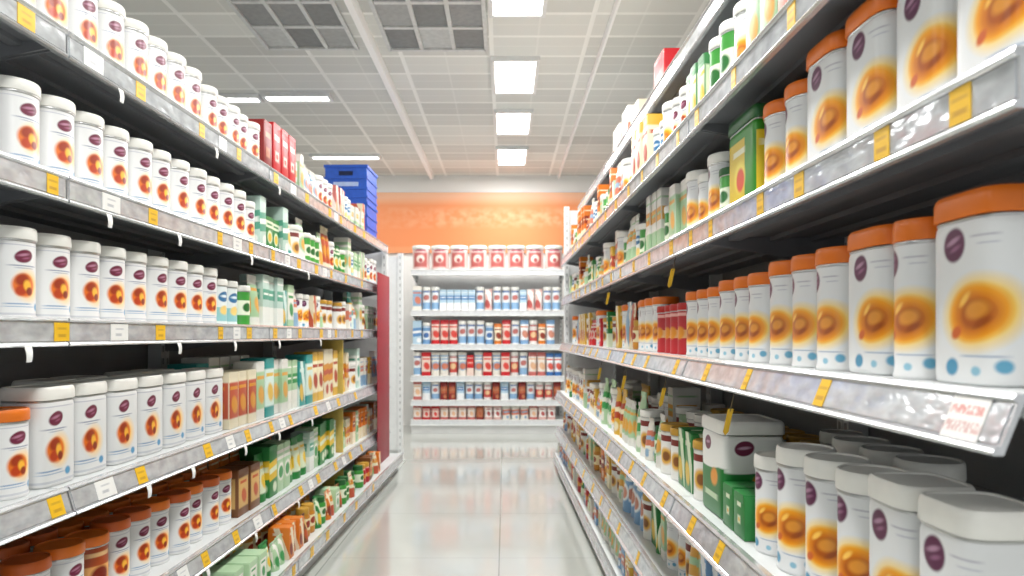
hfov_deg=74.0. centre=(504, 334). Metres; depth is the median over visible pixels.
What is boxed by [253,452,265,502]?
carton
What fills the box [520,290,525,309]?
carton
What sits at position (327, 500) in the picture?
pouch
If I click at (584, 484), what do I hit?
carton
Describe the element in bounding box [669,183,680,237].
carton
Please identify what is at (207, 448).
ticket
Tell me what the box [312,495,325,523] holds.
jar
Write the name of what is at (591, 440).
carton
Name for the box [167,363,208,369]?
carton
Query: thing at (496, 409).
pouch
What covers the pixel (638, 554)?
ticket
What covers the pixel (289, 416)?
ticket
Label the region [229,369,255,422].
carton
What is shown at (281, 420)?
ticket
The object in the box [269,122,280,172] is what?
carton
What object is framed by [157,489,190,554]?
canister
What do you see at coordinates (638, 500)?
pouch
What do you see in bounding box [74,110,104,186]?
canister
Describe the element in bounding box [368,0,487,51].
ceiling vent
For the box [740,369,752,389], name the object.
ticket
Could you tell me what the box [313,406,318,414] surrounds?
ticket
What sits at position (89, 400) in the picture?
canister
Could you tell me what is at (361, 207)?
carton
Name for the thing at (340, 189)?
carton
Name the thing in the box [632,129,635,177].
carton
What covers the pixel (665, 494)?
ticket
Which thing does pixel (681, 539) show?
canister
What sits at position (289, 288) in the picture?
carton
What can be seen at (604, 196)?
canister
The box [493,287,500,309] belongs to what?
canister
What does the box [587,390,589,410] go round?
pouch
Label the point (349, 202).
canister
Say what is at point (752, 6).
carton
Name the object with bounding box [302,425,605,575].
floor
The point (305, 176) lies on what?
pouch
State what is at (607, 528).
pouch
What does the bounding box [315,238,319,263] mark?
canister
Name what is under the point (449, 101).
ceiling
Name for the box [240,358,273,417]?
carton
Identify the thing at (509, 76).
diffuser
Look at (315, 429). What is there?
carton
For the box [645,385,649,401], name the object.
pouch
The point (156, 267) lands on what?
canister
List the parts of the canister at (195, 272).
lid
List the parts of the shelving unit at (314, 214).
panel, shelf, shelf, shelf, shelf, shelf, kick plate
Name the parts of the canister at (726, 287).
lid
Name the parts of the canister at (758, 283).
lid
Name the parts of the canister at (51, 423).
lid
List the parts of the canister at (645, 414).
lid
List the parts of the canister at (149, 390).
lid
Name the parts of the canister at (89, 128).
lid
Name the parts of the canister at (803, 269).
lid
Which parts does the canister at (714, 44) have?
lid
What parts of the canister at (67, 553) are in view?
lid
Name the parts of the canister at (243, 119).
lid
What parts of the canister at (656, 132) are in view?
lid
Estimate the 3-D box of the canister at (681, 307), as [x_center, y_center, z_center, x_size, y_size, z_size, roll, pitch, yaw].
[0.611,-0.021,2.247,0.084,0.170,0.084,0,0,-44]
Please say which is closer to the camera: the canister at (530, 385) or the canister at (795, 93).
the canister at (795, 93)
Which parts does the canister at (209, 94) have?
lid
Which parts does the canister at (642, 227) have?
lid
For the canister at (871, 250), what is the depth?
1.10 m
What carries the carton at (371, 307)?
on the shelving unit at (370, 244)
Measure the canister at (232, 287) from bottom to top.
0.170 m
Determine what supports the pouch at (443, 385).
on the shelving unit at (446, 279)
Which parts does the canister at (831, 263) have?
lid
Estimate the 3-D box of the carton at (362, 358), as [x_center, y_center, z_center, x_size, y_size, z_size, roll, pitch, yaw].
[-1.040,0.254,4.711,0.111,0.190,0.050,0,0,0]
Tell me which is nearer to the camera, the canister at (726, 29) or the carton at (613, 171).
the canister at (726, 29)
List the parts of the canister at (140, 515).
lid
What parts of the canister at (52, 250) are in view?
lid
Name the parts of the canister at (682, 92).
lid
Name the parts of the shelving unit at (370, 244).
panel, panel, shelf, shelf, shelf, shelf, shelf, kick plate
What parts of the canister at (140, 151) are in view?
lid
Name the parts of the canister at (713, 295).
lid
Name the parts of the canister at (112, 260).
lid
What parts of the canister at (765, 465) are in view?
lid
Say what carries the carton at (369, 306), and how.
on the shelving unit at (370, 244)
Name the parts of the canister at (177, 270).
lid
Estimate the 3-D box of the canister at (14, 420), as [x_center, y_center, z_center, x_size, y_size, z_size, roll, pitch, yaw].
[-1.092,0.254,1.471,0.108,0.190,0.108,0,0,-7]
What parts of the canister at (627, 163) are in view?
lid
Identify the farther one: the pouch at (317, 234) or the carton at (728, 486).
the pouch at (317, 234)
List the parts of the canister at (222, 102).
lid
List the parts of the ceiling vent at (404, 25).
panel, panel, panel, panel, panel, panel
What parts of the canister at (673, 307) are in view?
lid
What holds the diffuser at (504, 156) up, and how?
attached to the recessed light at (505, 155)
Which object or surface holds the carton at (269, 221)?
on the shelving unit at (314, 214)
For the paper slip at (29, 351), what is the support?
hanging from the shelving unit at (20, 179)
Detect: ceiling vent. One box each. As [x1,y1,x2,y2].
[225,0,358,49]
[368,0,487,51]
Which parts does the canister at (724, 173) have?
lid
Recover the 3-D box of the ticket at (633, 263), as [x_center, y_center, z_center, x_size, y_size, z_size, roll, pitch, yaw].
[0.500,-0.267,2.650,0.001,0.042,0.036,0,0,-1]
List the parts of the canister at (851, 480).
lid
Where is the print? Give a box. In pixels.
[333,182,357,185]
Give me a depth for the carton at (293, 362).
3.25 m
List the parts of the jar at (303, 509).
lid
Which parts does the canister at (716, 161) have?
lid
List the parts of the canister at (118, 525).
lid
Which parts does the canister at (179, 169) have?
lid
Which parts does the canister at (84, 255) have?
lid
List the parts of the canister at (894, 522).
lid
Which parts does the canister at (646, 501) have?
lid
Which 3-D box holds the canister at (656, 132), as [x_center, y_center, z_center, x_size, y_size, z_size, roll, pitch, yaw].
[0.609,-0.696,2.588,0.092,0.170,0.092,0,0,-32]
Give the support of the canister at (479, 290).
on the shelving unit at (446, 279)
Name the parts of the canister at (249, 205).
lid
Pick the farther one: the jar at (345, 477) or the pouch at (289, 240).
the jar at (345, 477)
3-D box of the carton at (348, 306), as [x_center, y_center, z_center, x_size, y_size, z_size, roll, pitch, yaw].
[-1.035,-0.116,4.311,0.111,0.160,0.070,0,0,0]
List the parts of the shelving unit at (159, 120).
panel, shelf, shelf, shelf, shelf, shelf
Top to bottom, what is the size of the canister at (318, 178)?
0.180 m
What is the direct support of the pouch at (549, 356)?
on the shelving unit at (446, 279)
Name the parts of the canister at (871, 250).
lid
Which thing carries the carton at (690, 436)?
on the shelving unit at (703, 267)
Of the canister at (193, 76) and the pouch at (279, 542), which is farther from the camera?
the pouch at (279, 542)
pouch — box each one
[196,462,206,475]
[208,457,219,469]
[219,453,228,466]
[229,449,239,462]
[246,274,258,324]
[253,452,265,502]
[258,539,270,575]
[268,539,279,571]
[274,534,284,564]
[286,439,291,482]
[286,508,291,515]
[288,225,290,253]
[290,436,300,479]
[290,505,295,515]
[294,289,297,326]
[295,217,304,258]
[296,433,305,474]
[300,513,307,542]
[304,165,307,191]
[304,494,309,502]
[305,168,310,193]
[308,170,317,197]
[313,496,321,528]
[316,232,322,264]
[320,225,325,265]
[320,305,322,327]
[324,227,329,267]
[324,489,330,519]
[326,486,333,515]
[334,245,336,269]
[335,245,340,270]
[335,483,341,507]
[343,368,344,391]
[343,424,344,448]
[346,292,353,328]
[347,471,354,497]
[352,301,355,328]
[369,351,374,382]
[372,451,377,473]
[373,351,376,381]
[413,382,421,399]
[413,406,421,419]
[422,382,430,399]
[422,406,430,419]
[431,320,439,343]
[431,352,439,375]
[431,406,439,419]
[440,320,448,343]
[440,352,448,375]
[440,382,447,399]
[440,406,448,419]
[448,382,455,399]
[449,320,457,343]
[449,406,457,419]
[456,382,464,399]
[458,352,466,375]
[458,406,466,419]
[467,406,475,419]
[474,352,482,375]
[476,406,483,419]
[484,406,492,419]
[485,289,491,309]
[492,352,500,375]
[492,382,499,399]
[493,406,501,419]
[494,324,501,343]
[500,382,508,399]
[502,320,510,343]
[502,406,510,419]
[511,406,519,419]
[518,382,525,399]
[520,320,528,343]
[520,406,528,419]
[527,289,533,309]
[528,352,536,375]
[529,406,537,419]
[535,289,541,309]
[537,352,545,375]
[538,324,545,343]
[538,406,546,419]
[546,320,554,343]
[546,353,553,375]
[547,406,555,419]
[553,382,560,399]
[554,353,561,375]
[564,411,566,430]
[569,379,571,396]
[571,419,574,437]
[573,421,575,441]
[576,314,579,343]
[579,431,580,449]
[581,481,583,495]
[584,254,590,284]
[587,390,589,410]
[589,198,594,226]
[589,320,594,344]
[591,320,595,344]
[596,258,600,277]
[597,396,599,418]
[599,259,603,276]
[601,378,609,423]
[601,516,605,533]
[603,521,610,541]
[607,379,614,425]
[608,380,616,427]
[609,529,612,546]
[611,532,616,554]
[614,162,620,197]
[614,387,622,434]
[615,539,620,561]
[618,546,620,568]
[619,389,627,437]
[619,470,624,502]
[622,397,629,439]
[623,475,633,512]
[624,399,631,442]
[625,301,632,348]
[626,220,631,261]
[627,216,635,260]
[628,400,636,445]
[629,303,637,348]
[631,213,640,258]
[631,483,636,517]
[634,402,639,447]
[634,487,642,524]
[636,391,648,451]
[640,383,645,401]
[640,496,642,530]
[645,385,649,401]
[645,417,655,460]
[656,413,666,468]
[656,524,660,554]
[688,544,698,575]
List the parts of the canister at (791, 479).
lid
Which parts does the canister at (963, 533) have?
lid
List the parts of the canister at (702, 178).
lid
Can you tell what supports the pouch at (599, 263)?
on the shelving unit at (624, 290)
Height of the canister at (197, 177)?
0.200 m
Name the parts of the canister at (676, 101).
lid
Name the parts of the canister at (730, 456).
lid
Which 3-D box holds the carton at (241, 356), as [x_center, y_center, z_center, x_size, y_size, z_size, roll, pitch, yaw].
[-1.199,0.219,2.995,0.111,0.260,0.090,0,0,1]
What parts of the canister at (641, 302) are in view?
lid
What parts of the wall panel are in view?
edge trim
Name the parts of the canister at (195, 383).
lid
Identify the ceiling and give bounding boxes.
[112,0,710,175]
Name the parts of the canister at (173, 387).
lid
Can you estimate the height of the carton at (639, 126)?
0.250 m
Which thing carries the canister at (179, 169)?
on the shelving unit at (159, 120)
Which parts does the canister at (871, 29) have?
lid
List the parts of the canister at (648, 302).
lid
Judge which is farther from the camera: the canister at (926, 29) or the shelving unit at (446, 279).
the shelving unit at (446, 279)
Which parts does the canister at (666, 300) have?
lid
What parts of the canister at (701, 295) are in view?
lid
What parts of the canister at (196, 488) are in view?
lid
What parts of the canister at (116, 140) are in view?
lid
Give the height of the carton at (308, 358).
0.250 m
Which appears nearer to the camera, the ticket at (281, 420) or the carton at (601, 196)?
the ticket at (281, 420)
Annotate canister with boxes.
[0,74,40,164]
[0,225,37,316]
[0,384,74,489]
[0,406,29,500]
[0,538,29,560]
[0,552,51,575]
[11,378,76,385]
[21,526,57,551]
[24,0,35,7]
[33,537,85,575]
[36,0,67,29]
[36,233,71,317]
[40,94,75,176]
[41,380,106,475]
[50,375,106,379]
[50,519,83,537]
[64,529,109,575]
[68,0,98,49]
[68,509,108,529]
[70,240,100,318]
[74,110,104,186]
[79,377,137,465]
[89,514,130,575]
[92,496,130,514]
[98,0,125,66]
[99,246,125,319]
[103,125,129,195]
[104,371,152,376]
[110,374,162,456]
[113,505,150,575]
[124,17,148,83]
[124,488,147,501]
[125,251,146,320]
[128,137,152,204]
[130,369,174,371]
[131,496,169,566]
[138,372,185,447]
[144,481,167,496]
[146,256,168,321]
[148,35,167,95]
[152,149,170,210]
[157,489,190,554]
[160,369,205,440]
[161,474,183,487]
[167,51,185,108]
[167,260,187,321]
[168,481,202,543]
[170,158,189,217]
[178,469,199,481]
[181,368,222,434]
[185,66,201,118]
[187,264,203,322]
[189,167,206,223]
[189,475,219,534]
[201,84,217,129]
[201,469,231,524]
[203,267,217,322]
[206,176,219,227]
[217,95,228,137]
[217,279,227,323]
[219,182,233,232]
[227,281,237,323]
[228,104,239,144]
[233,189,245,236]
[237,285,249,324]
[239,114,247,150]
[245,200,254,240]
[248,121,259,157]
[288,224,299,256]
[295,293,302,326]
[302,295,308,326]
[303,232,310,260]
[311,235,315,261]
[315,175,322,201]
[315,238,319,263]
[317,296,319,326]
[320,300,326,327]
[323,179,327,204]
[326,301,332,327]
[328,183,332,207]
[328,241,333,268]
[332,302,341,327]
[337,302,345,327]
[339,250,344,272]
[345,196,347,217]
[347,199,350,219]
[349,362,355,388]
[351,252,353,275]
[362,305,364,328]
[365,258,366,280]
[367,258,372,281]
[367,261,369,280]
[372,260,375,283]
[373,307,375,329]
[412,245,429,268]
[413,352,421,375]
[422,287,430,309]
[422,323,430,343]
[431,245,448,268]
[431,287,439,309]
[431,382,439,399]
[449,352,457,375]
[450,245,467,268]
[458,321,466,343]
[465,382,473,399]
[467,321,475,343]
[469,245,486,268]
[474,382,482,399]
[476,287,483,309]
[476,321,484,343]
[483,382,491,399]
[485,323,493,343]
[488,245,505,268]
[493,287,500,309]
[502,287,509,309]
[507,245,524,268]
[509,382,517,399]
[510,352,518,375]
[511,287,518,309]
[511,321,519,343]
[519,352,527,375]
[526,245,543,268]
[526,382,534,399]
[529,320,537,343]
[535,382,543,399]
[543,287,550,309]
[544,382,552,399]
[545,245,562,268]
[552,287,559,309]
[566,367,578,393]
[567,412,570,433]
[569,368,582,382]
[572,274,573,291]
[572,316,578,342]
[572,370,577,398]
[574,273,577,290]
[574,370,582,399]
[579,372,582,402]
[580,373,582,404]
[580,427,587,452]
[587,382,592,401]
[588,264,589,282]
[590,382,599,412]
[591,384,598,414]
[593,205,594,221]
[594,201,596,219]
[596,256,603,269]
[596,311,596,345]
[597,310,613,345]
[599,382,618,420]
[603,195,605,210]
[603,242,614,273]
[603,318,605,345]
[604,452,606,484]
[606,192,607,207]
[611,387,632,430]
[611,459,616,493]
[612,317,615,346]
[616,464,620,497]
[617,231,628,266]
[622,157,631,187]
[622,305,637,347]
[623,237,627,262]
[624,380,640,386]
[635,224,639,255]
[638,301,639,349]
[639,223,645,253]
[639,300,644,350]
[640,409,664,456]
[643,493,650,539]
[644,298,652,350]
[648,395,656,408]
[651,397,657,408]
[652,296,679,351]
[653,128,659,153]
[657,306,664,352]
[657,392,667,409]
[659,120,662,145]
[660,422,688,474]
[662,100,671,141]
[663,394,667,421]
[664,205,668,239]
[664,305,669,352]
[666,517,677,570]
[670,304,677,353]
[670,426,693,480]
[672,97,679,131]
[675,406,699,421]
[677,303,686,354]
[678,530,685,575]
[679,85,685,122]
[685,538,690,575]
[686,169,707,227]
[686,291,696,355]
[686,411,711,425]
[693,413,703,426]
[693,438,702,500]
[696,289,707,356]
[698,173,707,221]
[702,403,724,411]
[702,414,784,519]
[707,151,729,215]
[707,286,719,357]
[709,36,719,88]
[710,408,734,413]
[718,280,734,358]
[719,18,733,76]
[719,166,729,209]
[719,411,743,413]
[728,103,766,203]
[733,0,745,60]
[734,276,748,360]
[747,272,769,362]
[754,450,776,556]
[763,98,785,184]
[768,260,791,364]
[776,442,836,575]
[782,429,804,442]
[784,78,806,172]
[786,433,818,442]
[791,253,816,367]
[800,439,819,443]
[803,452,871,575]
[806,29,847,160]
[815,245,849,370]
[819,429,863,445]
[832,435,889,454]
[835,464,908,575]
[845,0,897,138]
[847,224,893,375]
[859,444,923,466]
[868,472,974,575]
[892,216,937,379]
[893,454,966,481]
[897,0,956,110]
[918,491,1023,575]
[933,183,1023,387]
[957,0,1023,77]
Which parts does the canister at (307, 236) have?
lid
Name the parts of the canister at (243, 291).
lid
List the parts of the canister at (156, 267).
lid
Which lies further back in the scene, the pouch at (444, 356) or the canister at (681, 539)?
the pouch at (444, 356)
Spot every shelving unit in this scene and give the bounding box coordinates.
[0,0,75,545]
[0,31,298,575]
[165,167,366,575]
[274,219,402,510]
[411,268,563,433]
[552,173,648,493]
[569,109,707,554]
[597,0,842,575]
[666,0,1023,575]
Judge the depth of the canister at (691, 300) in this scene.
2.12 m
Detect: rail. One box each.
[344,0,433,178]
[558,0,620,178]
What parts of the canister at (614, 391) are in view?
lid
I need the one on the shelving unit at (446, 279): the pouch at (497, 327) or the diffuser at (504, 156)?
the pouch at (497, 327)
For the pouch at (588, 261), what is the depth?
4.44 m
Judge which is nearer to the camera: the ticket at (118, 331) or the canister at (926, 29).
the canister at (926, 29)
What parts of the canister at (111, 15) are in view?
lid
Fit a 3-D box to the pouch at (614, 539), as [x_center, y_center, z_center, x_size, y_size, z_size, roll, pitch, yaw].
[0.493,0.889,2.973,0.060,0.120,0.090,0,0,0]
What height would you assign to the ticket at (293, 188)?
0.042 m
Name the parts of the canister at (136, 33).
lid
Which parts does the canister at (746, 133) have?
lid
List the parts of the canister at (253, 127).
lid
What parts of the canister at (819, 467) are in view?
lid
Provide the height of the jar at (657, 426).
0.130 m
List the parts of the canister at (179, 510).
lid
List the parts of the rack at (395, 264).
panel, post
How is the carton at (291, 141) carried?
on the shelving unit at (314, 214)
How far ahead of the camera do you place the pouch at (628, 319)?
3.18 m
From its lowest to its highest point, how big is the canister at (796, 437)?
0.160 m
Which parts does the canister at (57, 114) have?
lid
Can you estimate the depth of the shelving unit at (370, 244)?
4.48 m
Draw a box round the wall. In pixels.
[322,176,596,424]
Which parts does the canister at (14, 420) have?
lid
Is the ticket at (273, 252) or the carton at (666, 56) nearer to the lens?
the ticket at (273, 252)
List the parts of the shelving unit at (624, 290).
shelf, shelf, shelf, shelf, shelf, shelf, panel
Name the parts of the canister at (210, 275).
lid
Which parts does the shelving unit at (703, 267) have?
shelf, shelf, shelf, shelf, shelf, shelf, shelf, panel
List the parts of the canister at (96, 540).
lid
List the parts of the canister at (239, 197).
lid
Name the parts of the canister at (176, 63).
lid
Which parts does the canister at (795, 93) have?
lid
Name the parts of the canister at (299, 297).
lid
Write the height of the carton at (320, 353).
0.260 m
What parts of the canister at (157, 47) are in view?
lid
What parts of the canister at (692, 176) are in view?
lid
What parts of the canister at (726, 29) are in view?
lid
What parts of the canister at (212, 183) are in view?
lid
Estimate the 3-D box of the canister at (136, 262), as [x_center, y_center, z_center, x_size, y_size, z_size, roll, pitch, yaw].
[-1.088,-0.136,1.954,0.108,0.200,0.108,0,0,-44]
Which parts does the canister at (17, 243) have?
lid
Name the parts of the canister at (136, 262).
lid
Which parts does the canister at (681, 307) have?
lid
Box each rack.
[332,245,387,452]
[388,253,403,454]
[564,207,614,411]
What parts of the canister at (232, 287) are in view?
lid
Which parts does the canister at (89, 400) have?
lid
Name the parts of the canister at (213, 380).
lid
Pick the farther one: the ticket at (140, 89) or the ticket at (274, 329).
the ticket at (274, 329)
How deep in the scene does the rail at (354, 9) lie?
4.71 m
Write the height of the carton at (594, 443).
0.190 m
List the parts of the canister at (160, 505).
lid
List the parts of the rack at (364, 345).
post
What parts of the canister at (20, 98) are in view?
lid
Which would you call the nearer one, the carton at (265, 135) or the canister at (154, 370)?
the canister at (154, 370)
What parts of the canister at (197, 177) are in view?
lid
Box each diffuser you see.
[227,98,258,100]
[266,97,328,99]
[313,157,377,157]
[493,0,542,13]
[495,62,535,91]
[497,114,529,132]
[498,150,525,163]
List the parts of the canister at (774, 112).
lid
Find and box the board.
[377,272,388,462]
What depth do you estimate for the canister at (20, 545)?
1.65 m
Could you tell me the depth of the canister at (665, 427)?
2.20 m
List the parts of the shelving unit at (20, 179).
shelf, shelf, shelf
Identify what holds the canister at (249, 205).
on the shelving unit at (159, 120)
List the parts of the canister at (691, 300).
lid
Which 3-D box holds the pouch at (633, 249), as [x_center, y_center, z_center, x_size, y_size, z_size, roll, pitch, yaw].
[0.580,-0.411,2.969,0.060,0.230,0.065,0,0,0]
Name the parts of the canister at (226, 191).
lid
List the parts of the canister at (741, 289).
lid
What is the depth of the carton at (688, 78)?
2.10 m
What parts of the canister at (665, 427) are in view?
lid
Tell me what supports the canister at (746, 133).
on the shelving unit at (929, 161)
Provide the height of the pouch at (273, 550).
0.110 m
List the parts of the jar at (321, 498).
lid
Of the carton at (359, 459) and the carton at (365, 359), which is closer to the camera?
the carton at (359, 459)
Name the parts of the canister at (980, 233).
lid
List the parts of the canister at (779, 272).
lid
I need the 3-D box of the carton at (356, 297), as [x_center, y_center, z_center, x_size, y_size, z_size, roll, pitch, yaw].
[-1.030,-0.161,4.591,0.111,0.250,0.080,0,0,2]
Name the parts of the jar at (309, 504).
lid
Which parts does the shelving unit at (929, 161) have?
shelf, shelf, shelf, shelf, panel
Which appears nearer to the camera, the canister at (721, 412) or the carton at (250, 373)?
the canister at (721, 412)
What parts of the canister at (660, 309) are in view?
lid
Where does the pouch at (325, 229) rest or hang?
on the shelving unit at (314, 214)
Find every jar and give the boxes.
[243,537,252,548]
[252,531,261,548]
[260,526,267,546]
[295,506,309,536]
[301,502,314,532]
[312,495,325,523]
[334,478,346,503]
[337,475,348,499]
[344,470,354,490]
[353,465,363,487]
[356,464,365,484]
[359,462,369,481]
[578,474,581,492]
[586,438,587,458]
[586,488,588,505]
[594,445,600,470]
[599,448,600,472]
[633,320,637,349]
[635,398,639,412]
[654,425,658,462]
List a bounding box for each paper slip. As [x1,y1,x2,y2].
[24,346,32,361]
[106,213,112,227]
[118,88,123,102]
[146,484,151,497]
[177,234,181,245]
[177,343,181,353]
[191,466,195,478]
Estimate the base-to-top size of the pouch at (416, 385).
0.200 m
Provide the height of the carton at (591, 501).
0.090 m
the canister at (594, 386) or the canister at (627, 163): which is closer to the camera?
the canister at (627, 163)
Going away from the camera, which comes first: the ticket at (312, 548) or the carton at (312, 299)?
the ticket at (312, 548)
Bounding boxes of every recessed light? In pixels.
[218,93,264,102]
[260,92,333,101]
[309,154,381,159]
[488,0,547,17]
[491,56,539,93]
[494,109,532,134]
[496,146,528,165]
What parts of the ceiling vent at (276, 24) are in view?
panel, panel, panel, panel, panel, panel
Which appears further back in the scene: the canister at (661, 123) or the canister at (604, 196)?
the canister at (604, 196)
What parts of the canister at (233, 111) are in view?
lid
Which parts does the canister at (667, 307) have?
lid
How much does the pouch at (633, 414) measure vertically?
0.180 m
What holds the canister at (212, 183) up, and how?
on the shelving unit at (159, 120)
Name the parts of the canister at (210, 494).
lid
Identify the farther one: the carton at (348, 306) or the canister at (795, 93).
the carton at (348, 306)
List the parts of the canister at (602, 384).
lid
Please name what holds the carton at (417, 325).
on the shelving unit at (446, 279)
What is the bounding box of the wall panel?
[377,191,587,252]
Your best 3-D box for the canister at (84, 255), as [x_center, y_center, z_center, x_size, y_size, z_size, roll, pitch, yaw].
[-1.089,-0.136,1.728,0.108,0.200,0.108,0,0,-32]
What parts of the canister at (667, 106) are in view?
lid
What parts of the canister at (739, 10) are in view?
lid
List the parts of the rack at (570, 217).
post, post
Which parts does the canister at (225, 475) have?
lid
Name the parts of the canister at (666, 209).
lid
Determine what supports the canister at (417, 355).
on the shelving unit at (446, 279)
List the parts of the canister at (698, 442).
lid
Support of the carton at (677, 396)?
on the shelving unit at (703, 267)
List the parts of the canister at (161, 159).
lid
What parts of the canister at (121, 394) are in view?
lid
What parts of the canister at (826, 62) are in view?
lid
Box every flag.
[597,363,601,379]
[606,285,610,304]
[621,368,626,389]
[659,377,666,406]
[667,257,675,287]
[723,393,734,434]
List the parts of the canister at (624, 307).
lid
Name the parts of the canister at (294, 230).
lid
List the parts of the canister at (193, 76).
lid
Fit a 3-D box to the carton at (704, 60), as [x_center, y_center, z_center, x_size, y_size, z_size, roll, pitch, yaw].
[0.612,-0.706,1.954,0.101,0.190,0.060,0,0,-2]
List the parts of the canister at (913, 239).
lid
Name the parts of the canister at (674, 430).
lid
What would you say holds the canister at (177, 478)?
on the shelving unit at (159, 120)
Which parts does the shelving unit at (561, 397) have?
shelf, shelf, shelf, shelf, shelf, shelf, panel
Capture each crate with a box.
[324,164,377,208]
[351,202,377,237]
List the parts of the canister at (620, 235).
lid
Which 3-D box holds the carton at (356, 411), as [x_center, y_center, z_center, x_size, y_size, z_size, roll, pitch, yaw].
[-1.027,0.599,4.479,0.111,0.200,0.050,0,0,1]
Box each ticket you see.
[17,2,34,32]
[46,495,65,518]
[47,173,58,195]
[54,322,69,340]
[84,46,103,75]
[94,477,116,499]
[102,192,119,213]
[111,324,127,340]
[135,466,148,484]
[136,81,145,101]
[149,208,157,225]
[156,325,164,339]
[176,564,189,575]
[199,123,204,138]
[201,550,210,567]
[202,443,212,457]
[218,232,222,244]
[218,327,222,338]
[219,136,226,152]
[225,435,235,448]
[232,530,240,544]
[233,237,241,250]
[233,327,239,338]
[237,148,240,160]
[244,429,251,441]
[247,328,251,338]
[249,242,252,253]
[253,514,262,528]
[268,421,274,432]
[272,250,274,260]
[272,504,277,515]
[273,328,276,337]
[274,172,277,183]
[278,417,285,428]
[285,255,289,264]
[287,329,291,337]
[288,415,292,424]
[291,183,295,194]
[292,564,295,575]
[297,259,300,268]
[298,329,301,337]
[298,485,303,495]
[305,193,308,203]
[308,478,313,489]
[311,545,313,556]
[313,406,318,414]
[316,473,320,483]
[323,268,326,276]
[326,401,330,409]
[334,212,337,221]
[628,460,633,473]
[632,261,634,271]
[635,551,639,564]
[640,472,646,485]
[643,356,649,367]
[660,490,667,506]
[669,240,672,254]
[671,359,679,373]
[676,130,678,145]
[686,515,696,535]
[689,230,691,245]
[695,108,698,126]
[701,364,711,380]
[708,219,711,237]
[712,540,724,563]
[731,66,735,88]
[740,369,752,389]
[757,192,762,215]
[787,0,794,30]
[794,171,803,198]
[812,379,831,406]
[874,125,888,161]
[939,395,992,442]
[949,81,970,127]
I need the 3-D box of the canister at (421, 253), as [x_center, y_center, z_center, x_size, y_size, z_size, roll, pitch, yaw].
[-0.902,-0.823,7.328,0.196,0.265,0.196,0,0,37]
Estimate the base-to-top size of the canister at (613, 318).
0.160 m
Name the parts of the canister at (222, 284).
lid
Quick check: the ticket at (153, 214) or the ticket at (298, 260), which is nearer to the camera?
the ticket at (153, 214)
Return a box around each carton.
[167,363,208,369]
[181,357,218,367]
[203,356,228,369]
[203,565,243,575]
[216,466,247,517]
[217,552,231,563]
[218,557,257,575]
[219,355,248,358]
[222,372,237,429]
[223,370,245,425]
[225,461,259,510]
[228,356,239,368]
[228,445,251,460]
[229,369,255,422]
[229,549,266,575]
[233,361,263,419]
[239,274,268,324]
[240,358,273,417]
[246,195,265,244]
[247,444,276,497]
[248,119,271,166]
[261,443,283,492]
[264,440,289,487]
[266,207,287,252]
[266,216,272,246]
[268,524,293,559]
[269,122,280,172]
[269,276,273,325]
[270,520,295,551]
[273,219,278,249]
[273,277,282,325]
[274,359,277,413]
[278,359,287,411]
[279,516,303,548]
[281,128,287,177]
[283,285,293,325]
[283,290,286,325]
[285,354,312,404]
[288,135,295,182]
[288,360,290,409]
[291,360,296,407]
[291,431,313,471]
[294,352,317,401]
[295,427,317,467]
[296,154,303,188]
[297,361,304,406]
[301,422,324,465]
[304,351,322,400]
[304,420,326,459]
[306,349,328,398]
[309,295,316,326]
[314,418,333,458]
[315,486,339,512]
[328,349,332,396]
[332,185,338,211]
[333,350,337,395]
[334,237,350,274]
[334,420,335,454]
[339,187,342,214]
[343,191,344,216]
[343,292,361,328]
[343,348,358,387]
[343,352,348,390]
[343,409,359,438]
[343,410,357,441]
[343,411,355,443]
[343,418,349,444]
[343,419,347,446]
[346,304,351,328]
[346,408,362,437]
[349,406,366,435]
[350,203,364,229]
[350,205,353,222]
[351,251,361,278]
[353,252,355,276]
[353,404,368,433]
[354,207,358,225]
[354,457,371,479]
[357,254,359,277]
[359,211,363,228]
[359,357,371,382]
[359,358,361,385]
[359,401,375,428]
[362,252,364,279]
[362,358,363,385]
[364,306,368,328]
[364,358,366,384]
[365,400,376,427]
[365,451,380,471]
[369,306,370,328]
[369,409,370,432]
[371,307,372,328]
[413,286,421,309]
[413,321,421,343]
[422,352,430,375]
[440,290,446,309]
[447,290,453,309]
[454,290,460,309]
[461,290,467,309]
[467,355,473,375]
[468,290,475,309]
[483,352,491,375]
[501,352,509,375]
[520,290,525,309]
[569,276,571,292]
[571,225,576,246]
[573,468,575,483]
[576,422,577,444]
[578,211,580,238]
[578,424,580,446]
[579,257,592,287]
[579,314,580,343]
[581,207,582,235]
[581,314,581,343]
[582,314,583,343]
[583,205,591,233]
[583,368,602,407]
[584,313,587,344]
[584,484,585,503]
[588,312,595,344]
[588,435,589,461]
[589,496,593,515]
[590,437,592,465]
[591,260,595,280]
[593,440,597,466]
[594,389,599,415]
[594,501,598,524]
[597,184,608,217]
[598,508,602,529]
[599,318,602,345]
[600,194,605,213]
[601,448,604,481]
[606,312,615,346]
[607,455,611,489]
[609,168,617,203]
[610,246,614,270]
[612,180,615,200]
[613,123,621,150]
[615,230,628,267]
[616,306,621,347]
[621,159,623,189]
[621,546,624,575]
[622,105,633,136]
[625,552,626,575]
[627,556,632,575]
[630,385,650,400]
[631,99,646,122]
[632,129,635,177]
[633,566,637,575]
[636,122,641,172]
[642,113,662,165]
[646,195,651,250]
[651,501,660,546]
[652,191,656,246]
[654,48,679,87]
[657,187,668,244]
[661,512,666,561]
[668,387,700,421]
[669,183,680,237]
[679,414,686,422]
[679,427,703,486]
[681,178,686,230]
[685,431,702,493]
[686,74,689,115]
[690,62,697,111]
[698,52,709,102]
[700,554,711,575]
[712,566,720,575]
[723,481,754,530]
[734,489,754,541]
[746,0,759,47]
[760,0,777,31]
[778,0,787,10]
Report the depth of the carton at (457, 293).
7.23 m
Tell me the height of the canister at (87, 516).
0.180 m

